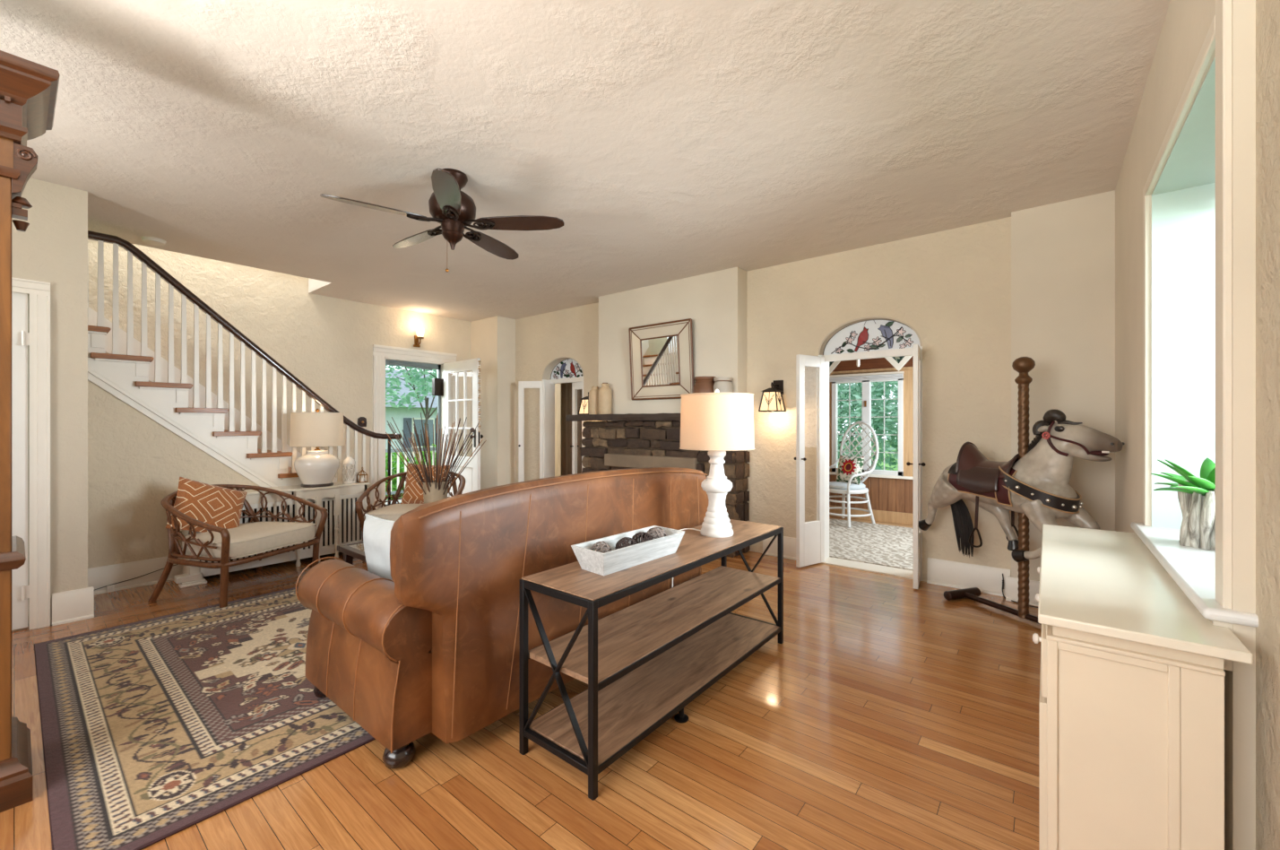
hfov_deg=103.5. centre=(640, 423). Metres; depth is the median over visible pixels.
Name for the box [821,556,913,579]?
trim
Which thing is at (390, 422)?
reed
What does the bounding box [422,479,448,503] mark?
vase
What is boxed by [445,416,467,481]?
reed
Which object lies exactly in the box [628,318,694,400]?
wall mirror
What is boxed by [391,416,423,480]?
reed
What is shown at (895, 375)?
window blind
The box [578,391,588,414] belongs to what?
wall lantern
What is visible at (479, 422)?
reed
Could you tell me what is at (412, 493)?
throw pillow
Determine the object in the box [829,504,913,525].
baseboard
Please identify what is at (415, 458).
shrub
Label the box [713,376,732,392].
crock
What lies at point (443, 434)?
reed
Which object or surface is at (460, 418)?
reed
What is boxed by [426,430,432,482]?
reed
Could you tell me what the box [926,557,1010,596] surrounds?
baseboard
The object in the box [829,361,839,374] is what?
pennant
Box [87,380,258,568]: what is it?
wall
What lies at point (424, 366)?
door frame
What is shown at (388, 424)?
reed
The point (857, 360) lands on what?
pull cord
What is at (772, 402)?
wall lantern
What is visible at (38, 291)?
trim
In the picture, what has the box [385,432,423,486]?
reed
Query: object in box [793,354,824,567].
door
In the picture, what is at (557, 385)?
wall
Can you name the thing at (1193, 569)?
window sill
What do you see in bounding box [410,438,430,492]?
reed
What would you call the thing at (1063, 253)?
wall pier
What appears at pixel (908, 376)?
wall
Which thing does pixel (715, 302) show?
wall
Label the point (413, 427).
reed
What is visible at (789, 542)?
baseboard
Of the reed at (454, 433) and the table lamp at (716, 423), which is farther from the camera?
the reed at (454, 433)
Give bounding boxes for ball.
[590,541,612,553]
[614,536,637,549]
[631,531,653,543]
[645,526,666,538]
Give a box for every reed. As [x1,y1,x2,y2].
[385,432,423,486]
[386,420,424,482]
[388,423,422,482]
[389,422,416,469]
[389,442,425,493]
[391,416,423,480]
[395,441,423,487]
[402,429,423,484]
[406,420,425,482]
[408,438,421,469]
[410,436,428,490]
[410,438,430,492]
[411,432,426,479]
[413,417,426,478]
[413,418,428,482]
[413,426,431,486]
[420,412,430,481]
[420,429,428,471]
[423,423,431,482]
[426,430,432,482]
[427,423,432,482]
[432,423,434,482]
[435,432,437,488]
[436,413,438,475]
[436,424,439,482]
[437,428,441,484]
[438,433,443,484]
[438,434,448,490]
[439,432,455,490]
[441,419,460,482]
[441,423,453,479]
[442,434,467,489]
[443,417,460,481]
[443,423,454,467]
[443,444,472,493]
[444,435,474,489]
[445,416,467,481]
[445,434,458,477]
[447,422,479,481]
[447,440,482,491]
[447,441,484,492]
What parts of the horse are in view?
saddle seat, girth panel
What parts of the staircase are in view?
stringer moulding, skirting, newel post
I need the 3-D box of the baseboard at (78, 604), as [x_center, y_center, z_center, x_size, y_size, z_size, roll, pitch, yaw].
[-3.725,1.200,3.317,0.036,0.200,0.183,0,0,39]
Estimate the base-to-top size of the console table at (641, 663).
0.691 m
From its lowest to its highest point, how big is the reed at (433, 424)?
0.851 m
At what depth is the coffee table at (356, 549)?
3.58 m
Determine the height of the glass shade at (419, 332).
0.118 m
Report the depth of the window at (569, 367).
7.05 m
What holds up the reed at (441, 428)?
in the vase
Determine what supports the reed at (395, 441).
in the vase
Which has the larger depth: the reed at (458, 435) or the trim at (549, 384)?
the trim at (549, 384)
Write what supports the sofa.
on the rug at (153, 729)
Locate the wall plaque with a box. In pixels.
[357,416,366,426]
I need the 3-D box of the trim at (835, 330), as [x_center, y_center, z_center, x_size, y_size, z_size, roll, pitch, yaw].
[2.062,-0.785,4.516,0.860,0.300,0.220,0,0,39]
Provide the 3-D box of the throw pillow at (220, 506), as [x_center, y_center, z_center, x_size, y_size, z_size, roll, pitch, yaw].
[-3.374,0.670,3.955,0.278,0.519,0.580,0,0,30]
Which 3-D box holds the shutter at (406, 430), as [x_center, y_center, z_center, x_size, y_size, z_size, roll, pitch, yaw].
[-8.864,0.375,19.236,0.030,1.150,0.300,0,0,39]
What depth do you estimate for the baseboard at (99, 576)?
3.98 m
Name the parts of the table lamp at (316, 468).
lamp shade, stem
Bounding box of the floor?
[0,515,1041,849]
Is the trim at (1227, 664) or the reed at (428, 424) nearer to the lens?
the trim at (1227, 664)
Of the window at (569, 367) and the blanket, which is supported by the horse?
the blanket
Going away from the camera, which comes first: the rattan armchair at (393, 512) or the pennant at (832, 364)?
the rattan armchair at (393, 512)
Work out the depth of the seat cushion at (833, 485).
6.38 m
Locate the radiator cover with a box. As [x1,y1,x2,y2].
[173,481,370,588]
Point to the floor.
(888, 713)
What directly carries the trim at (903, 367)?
attached to the wall at (908, 376)
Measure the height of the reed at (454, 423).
0.868 m
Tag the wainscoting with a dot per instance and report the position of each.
(886, 494)
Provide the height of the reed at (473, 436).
0.772 m
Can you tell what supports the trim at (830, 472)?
attached to the wall at (908, 376)
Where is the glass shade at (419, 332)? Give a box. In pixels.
[415,328,424,337]
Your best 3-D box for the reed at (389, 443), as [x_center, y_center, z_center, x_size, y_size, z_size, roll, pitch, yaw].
[-1.632,0.496,3.672,0.008,0.719,0.413,0,0,30]
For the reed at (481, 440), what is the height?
0.729 m
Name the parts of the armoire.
frame, waist moulding, cornice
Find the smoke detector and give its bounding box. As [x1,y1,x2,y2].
[140,235,166,245]
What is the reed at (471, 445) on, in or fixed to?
in the vase
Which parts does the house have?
pane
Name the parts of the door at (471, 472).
lock plate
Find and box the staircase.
[87,230,401,510]
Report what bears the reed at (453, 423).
in the vase
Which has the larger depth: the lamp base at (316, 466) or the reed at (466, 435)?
the lamp base at (316, 466)
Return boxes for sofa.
[295,467,708,768]
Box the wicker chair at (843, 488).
[829,421,879,527]
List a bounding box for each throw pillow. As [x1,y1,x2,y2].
[165,475,247,532]
[363,513,395,579]
[400,462,447,503]
[835,454,864,484]
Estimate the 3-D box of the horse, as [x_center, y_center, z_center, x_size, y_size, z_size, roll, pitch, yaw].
[2.497,0.430,3.431,0.374,1.737,1.259,0,0,-18]
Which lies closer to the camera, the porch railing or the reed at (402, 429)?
the reed at (402, 429)
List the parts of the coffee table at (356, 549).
leg, glass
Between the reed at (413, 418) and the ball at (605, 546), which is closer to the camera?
the ball at (605, 546)
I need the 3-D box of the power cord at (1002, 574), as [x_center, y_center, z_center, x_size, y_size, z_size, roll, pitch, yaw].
[2.766,1.214,3.621,0.065,0.170,0.354,0,0,-24]
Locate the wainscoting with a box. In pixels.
[829,474,913,513]
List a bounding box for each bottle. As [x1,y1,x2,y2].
[588,385,598,414]
[598,382,612,414]
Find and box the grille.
[199,492,363,576]
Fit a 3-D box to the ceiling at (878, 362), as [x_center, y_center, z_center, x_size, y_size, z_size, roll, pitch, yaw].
[3.300,-1.010,6.562,4.100,0.580,0.020,0,0,39]
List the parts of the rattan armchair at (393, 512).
leg, leg, arm rail, leg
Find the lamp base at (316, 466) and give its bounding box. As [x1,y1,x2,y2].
[294,449,339,484]
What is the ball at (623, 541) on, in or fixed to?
in the wooden tray
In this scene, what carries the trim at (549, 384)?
attached to the wall at (953, 287)
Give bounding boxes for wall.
[12,177,87,626]
[87,239,470,505]
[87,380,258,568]
[470,315,515,489]
[515,216,1011,581]
[554,383,560,475]
[598,267,746,414]
[829,369,913,476]
[1115,0,1279,849]
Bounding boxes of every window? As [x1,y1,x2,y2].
[550,358,582,379]
[822,319,920,354]
[831,378,903,475]
[1151,56,1215,528]
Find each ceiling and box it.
[0,0,1170,321]
[832,355,913,371]
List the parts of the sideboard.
knob, knob, door frame, drawer, door, panel, moulding, frame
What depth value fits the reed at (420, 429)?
3.97 m
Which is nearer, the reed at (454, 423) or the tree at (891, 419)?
the reed at (454, 423)
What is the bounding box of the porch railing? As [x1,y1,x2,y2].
[385,447,436,494]
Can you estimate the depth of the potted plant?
1.84 m
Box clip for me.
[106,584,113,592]
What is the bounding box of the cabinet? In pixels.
[560,382,581,475]
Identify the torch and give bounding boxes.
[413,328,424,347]
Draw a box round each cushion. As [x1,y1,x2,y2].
[181,521,315,559]
[365,503,421,520]
[389,501,432,582]
[829,481,865,489]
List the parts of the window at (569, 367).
blue bird glass, blossom glass, glass, red bird glass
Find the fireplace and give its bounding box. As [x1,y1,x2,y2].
[566,413,749,557]
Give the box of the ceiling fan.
[320,167,564,272]
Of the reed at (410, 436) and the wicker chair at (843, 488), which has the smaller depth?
the reed at (410, 436)
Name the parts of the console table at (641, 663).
leg, leg, leg, leg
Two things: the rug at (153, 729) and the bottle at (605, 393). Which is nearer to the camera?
the rug at (153, 729)
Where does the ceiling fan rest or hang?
hanging from the ceiling at (670, 140)
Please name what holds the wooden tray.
on the console table at (641, 663)
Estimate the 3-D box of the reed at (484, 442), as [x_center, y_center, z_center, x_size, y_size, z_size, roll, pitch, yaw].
[-1.396,0.499,3.874,0.399,0.715,0.008,0,0,-21]
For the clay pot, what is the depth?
5.02 m
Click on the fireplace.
(652, 439)
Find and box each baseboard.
[51,586,94,625]
[87,556,181,594]
[762,535,795,560]
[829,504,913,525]
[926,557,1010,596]
[1005,576,1039,605]
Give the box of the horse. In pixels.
[918,356,1124,623]
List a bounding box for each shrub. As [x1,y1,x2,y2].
[385,451,409,499]
[410,443,436,465]
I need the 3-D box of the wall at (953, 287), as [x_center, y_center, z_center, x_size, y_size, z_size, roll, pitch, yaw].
[0.750,-0.125,5.574,6.670,2.850,0.220,0,0,39]
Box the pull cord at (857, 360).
[856,359,859,366]
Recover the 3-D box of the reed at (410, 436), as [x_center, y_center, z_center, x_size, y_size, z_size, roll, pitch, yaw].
[-1.575,0.475,3.696,0.008,0.762,0.309,0,0,13]
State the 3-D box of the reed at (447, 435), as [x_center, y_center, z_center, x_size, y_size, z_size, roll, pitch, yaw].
[-1.462,0.469,3.703,0.008,0.774,0.351,0,0,-37]
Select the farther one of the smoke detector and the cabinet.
the cabinet
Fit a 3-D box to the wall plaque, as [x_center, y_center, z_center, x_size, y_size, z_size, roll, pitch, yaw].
[-3.555,-0.015,6.463,0.051,0.130,0.110,0,0,39]
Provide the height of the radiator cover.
0.702 m
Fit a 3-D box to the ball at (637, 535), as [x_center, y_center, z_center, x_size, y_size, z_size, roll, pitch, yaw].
[0.009,0.545,2.282,0.106,0.107,0.105,0,0,39]
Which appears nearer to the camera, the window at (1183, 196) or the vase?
the window at (1183, 196)
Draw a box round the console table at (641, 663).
[518,518,783,800]
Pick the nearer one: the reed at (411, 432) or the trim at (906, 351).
the reed at (411, 432)
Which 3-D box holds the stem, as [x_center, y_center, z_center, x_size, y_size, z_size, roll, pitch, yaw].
[-1.381,0.442,3.776,0.302,0.817,0.033,0,0,9]
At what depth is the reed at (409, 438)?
3.97 m
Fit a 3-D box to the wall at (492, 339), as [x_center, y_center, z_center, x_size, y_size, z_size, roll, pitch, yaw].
[-2.211,-0.125,7.756,0.820,2.850,0.540,0,0,39]
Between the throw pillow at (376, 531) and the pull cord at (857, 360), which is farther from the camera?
the pull cord at (857, 360)
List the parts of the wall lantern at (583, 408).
glass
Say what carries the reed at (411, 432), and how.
in the vase
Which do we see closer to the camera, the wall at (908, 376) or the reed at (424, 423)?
the reed at (424, 423)
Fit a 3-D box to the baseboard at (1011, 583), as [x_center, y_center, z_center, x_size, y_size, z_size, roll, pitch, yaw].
[2.919,1.215,3.532,0.580,0.170,0.036,0,0,39]
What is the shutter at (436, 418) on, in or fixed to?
hanging from the house
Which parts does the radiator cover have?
panel, leg, leg, leg, panel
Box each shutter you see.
[403,417,411,448]
[435,417,436,446]
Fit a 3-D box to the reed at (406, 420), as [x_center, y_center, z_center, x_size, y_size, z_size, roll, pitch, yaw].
[-1.607,0.419,3.733,0.008,0.875,0.257,0,0,35]
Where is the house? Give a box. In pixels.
[385,369,437,472]
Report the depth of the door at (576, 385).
7.01 m
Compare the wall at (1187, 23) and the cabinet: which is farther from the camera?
the cabinet
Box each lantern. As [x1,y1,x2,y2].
[342,456,355,483]
[356,467,367,483]
[428,371,443,396]
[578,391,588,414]
[758,380,786,412]
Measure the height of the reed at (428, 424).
0.850 m
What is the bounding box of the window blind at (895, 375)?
[829,371,904,381]
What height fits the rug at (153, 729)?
0.012 m
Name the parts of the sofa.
arm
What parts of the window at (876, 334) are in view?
red bird glass, glass, blossom glass, blue bird glass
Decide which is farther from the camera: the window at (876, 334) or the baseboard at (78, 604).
the window at (876, 334)
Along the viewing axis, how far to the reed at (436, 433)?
3.65 m
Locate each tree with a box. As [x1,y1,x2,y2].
[385,364,437,445]
[838,380,898,470]
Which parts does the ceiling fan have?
blade, blade, blade, motor, blade, blade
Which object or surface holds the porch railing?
on the floor
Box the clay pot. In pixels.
[692,376,716,393]
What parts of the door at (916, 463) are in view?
frame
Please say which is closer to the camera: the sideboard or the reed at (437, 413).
the sideboard
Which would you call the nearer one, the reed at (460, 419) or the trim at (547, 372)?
the reed at (460, 419)
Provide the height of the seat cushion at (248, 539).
0.142 m
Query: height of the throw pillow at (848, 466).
0.358 m
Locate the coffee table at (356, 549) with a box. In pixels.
[337,540,366,564]
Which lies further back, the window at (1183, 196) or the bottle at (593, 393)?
the bottle at (593, 393)
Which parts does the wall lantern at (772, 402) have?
glass, arm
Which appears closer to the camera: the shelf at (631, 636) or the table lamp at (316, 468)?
the shelf at (631, 636)
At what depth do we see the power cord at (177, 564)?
3.98 m
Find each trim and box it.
[12,276,50,629]
[541,375,583,477]
[542,356,583,380]
[818,316,922,354]
[818,345,922,580]
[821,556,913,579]
[829,471,913,479]
[830,366,913,374]
[1142,0,1231,608]
[1209,619,1232,671]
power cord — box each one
[93,563,177,590]
[1002,573,1038,607]
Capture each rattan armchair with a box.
[147,484,327,607]
[354,471,465,562]
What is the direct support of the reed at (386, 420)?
in the vase
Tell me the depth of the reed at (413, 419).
3.64 m
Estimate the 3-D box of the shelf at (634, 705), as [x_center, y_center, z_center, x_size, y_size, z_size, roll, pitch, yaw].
[0.186,1.209,2.490,0.389,0.022,1.550,0,0,39]
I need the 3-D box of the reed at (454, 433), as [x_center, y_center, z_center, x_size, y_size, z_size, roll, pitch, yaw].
[-1.434,0.461,3.693,0.008,0.790,0.413,0,0,-43]
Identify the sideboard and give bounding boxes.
[1032,524,1253,849]
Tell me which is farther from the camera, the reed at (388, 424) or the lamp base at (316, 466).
the lamp base at (316, 466)
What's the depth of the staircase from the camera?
4.37 m
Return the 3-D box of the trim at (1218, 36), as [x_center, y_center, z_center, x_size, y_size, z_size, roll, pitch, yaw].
[1.877,-0.521,1.748,0.052,2.053,1.333,0,0,39]
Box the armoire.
[0,50,60,812]
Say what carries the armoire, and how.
on the floor
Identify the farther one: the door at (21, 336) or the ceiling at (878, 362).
the ceiling at (878, 362)
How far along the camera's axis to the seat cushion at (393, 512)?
4.81 m
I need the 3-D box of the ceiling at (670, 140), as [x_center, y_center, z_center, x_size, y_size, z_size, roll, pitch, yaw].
[-1.386,-1.625,3.141,7.900,0.150,6.650,0,0,39]
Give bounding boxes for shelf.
[528,565,779,683]
[528,613,779,765]
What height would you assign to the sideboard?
0.800 m
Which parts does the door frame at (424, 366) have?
closer arm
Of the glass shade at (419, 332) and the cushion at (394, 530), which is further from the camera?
the glass shade at (419, 332)
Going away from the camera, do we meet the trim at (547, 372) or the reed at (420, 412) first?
the reed at (420, 412)
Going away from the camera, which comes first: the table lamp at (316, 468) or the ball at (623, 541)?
the ball at (623, 541)
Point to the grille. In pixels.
(327, 549)
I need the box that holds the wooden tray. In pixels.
[570,525,684,575]
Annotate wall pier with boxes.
[1011,190,1115,580]
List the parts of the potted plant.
pot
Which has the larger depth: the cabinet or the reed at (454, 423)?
the cabinet
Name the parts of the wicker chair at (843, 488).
arm, leg, seat, leg, arm, leg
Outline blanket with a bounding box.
[948,473,995,498]
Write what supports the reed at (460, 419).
in the vase
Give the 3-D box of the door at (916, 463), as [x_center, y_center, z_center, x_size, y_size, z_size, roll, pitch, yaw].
[2.235,0.337,4.070,0.132,1.903,0.344,0,0,32]
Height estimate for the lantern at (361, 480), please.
0.157 m
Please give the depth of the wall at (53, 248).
3.30 m
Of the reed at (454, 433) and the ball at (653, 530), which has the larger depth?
the reed at (454, 433)
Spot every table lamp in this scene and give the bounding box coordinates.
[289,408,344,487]
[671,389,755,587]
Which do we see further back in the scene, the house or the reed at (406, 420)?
the house
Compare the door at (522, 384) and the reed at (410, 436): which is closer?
the reed at (410, 436)
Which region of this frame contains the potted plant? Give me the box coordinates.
[1150,457,1215,549]
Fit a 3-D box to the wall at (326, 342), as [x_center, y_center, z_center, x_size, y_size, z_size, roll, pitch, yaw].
[-4.245,-1.000,5.768,0.150,4.600,5.150,0,0,39]
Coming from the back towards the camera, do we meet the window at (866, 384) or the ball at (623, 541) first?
the window at (866, 384)
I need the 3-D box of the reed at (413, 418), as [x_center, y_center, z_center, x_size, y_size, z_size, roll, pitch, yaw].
[-1.619,0.406,3.809,0.183,0.899,0.008,0,0,-6]
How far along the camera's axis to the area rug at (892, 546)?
5.40 m
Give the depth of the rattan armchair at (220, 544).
3.72 m
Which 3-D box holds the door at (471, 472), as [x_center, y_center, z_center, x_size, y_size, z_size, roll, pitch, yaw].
[-2.452,0.212,7.032,0.182,2.155,0.948,0,0,-44]
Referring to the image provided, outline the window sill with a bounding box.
[1130,521,1258,627]
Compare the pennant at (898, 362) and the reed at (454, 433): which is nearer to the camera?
the reed at (454, 433)
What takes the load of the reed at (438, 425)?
in the vase
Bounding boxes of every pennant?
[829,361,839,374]
[885,354,913,371]
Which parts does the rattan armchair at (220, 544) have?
leg, leg, seat frame, arm rail, leg, leg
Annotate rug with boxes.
[34,586,375,849]
[829,518,913,570]
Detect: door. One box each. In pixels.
[12,292,29,630]
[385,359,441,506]
[443,357,483,496]
[518,380,544,482]
[570,381,581,474]
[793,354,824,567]
[906,344,925,588]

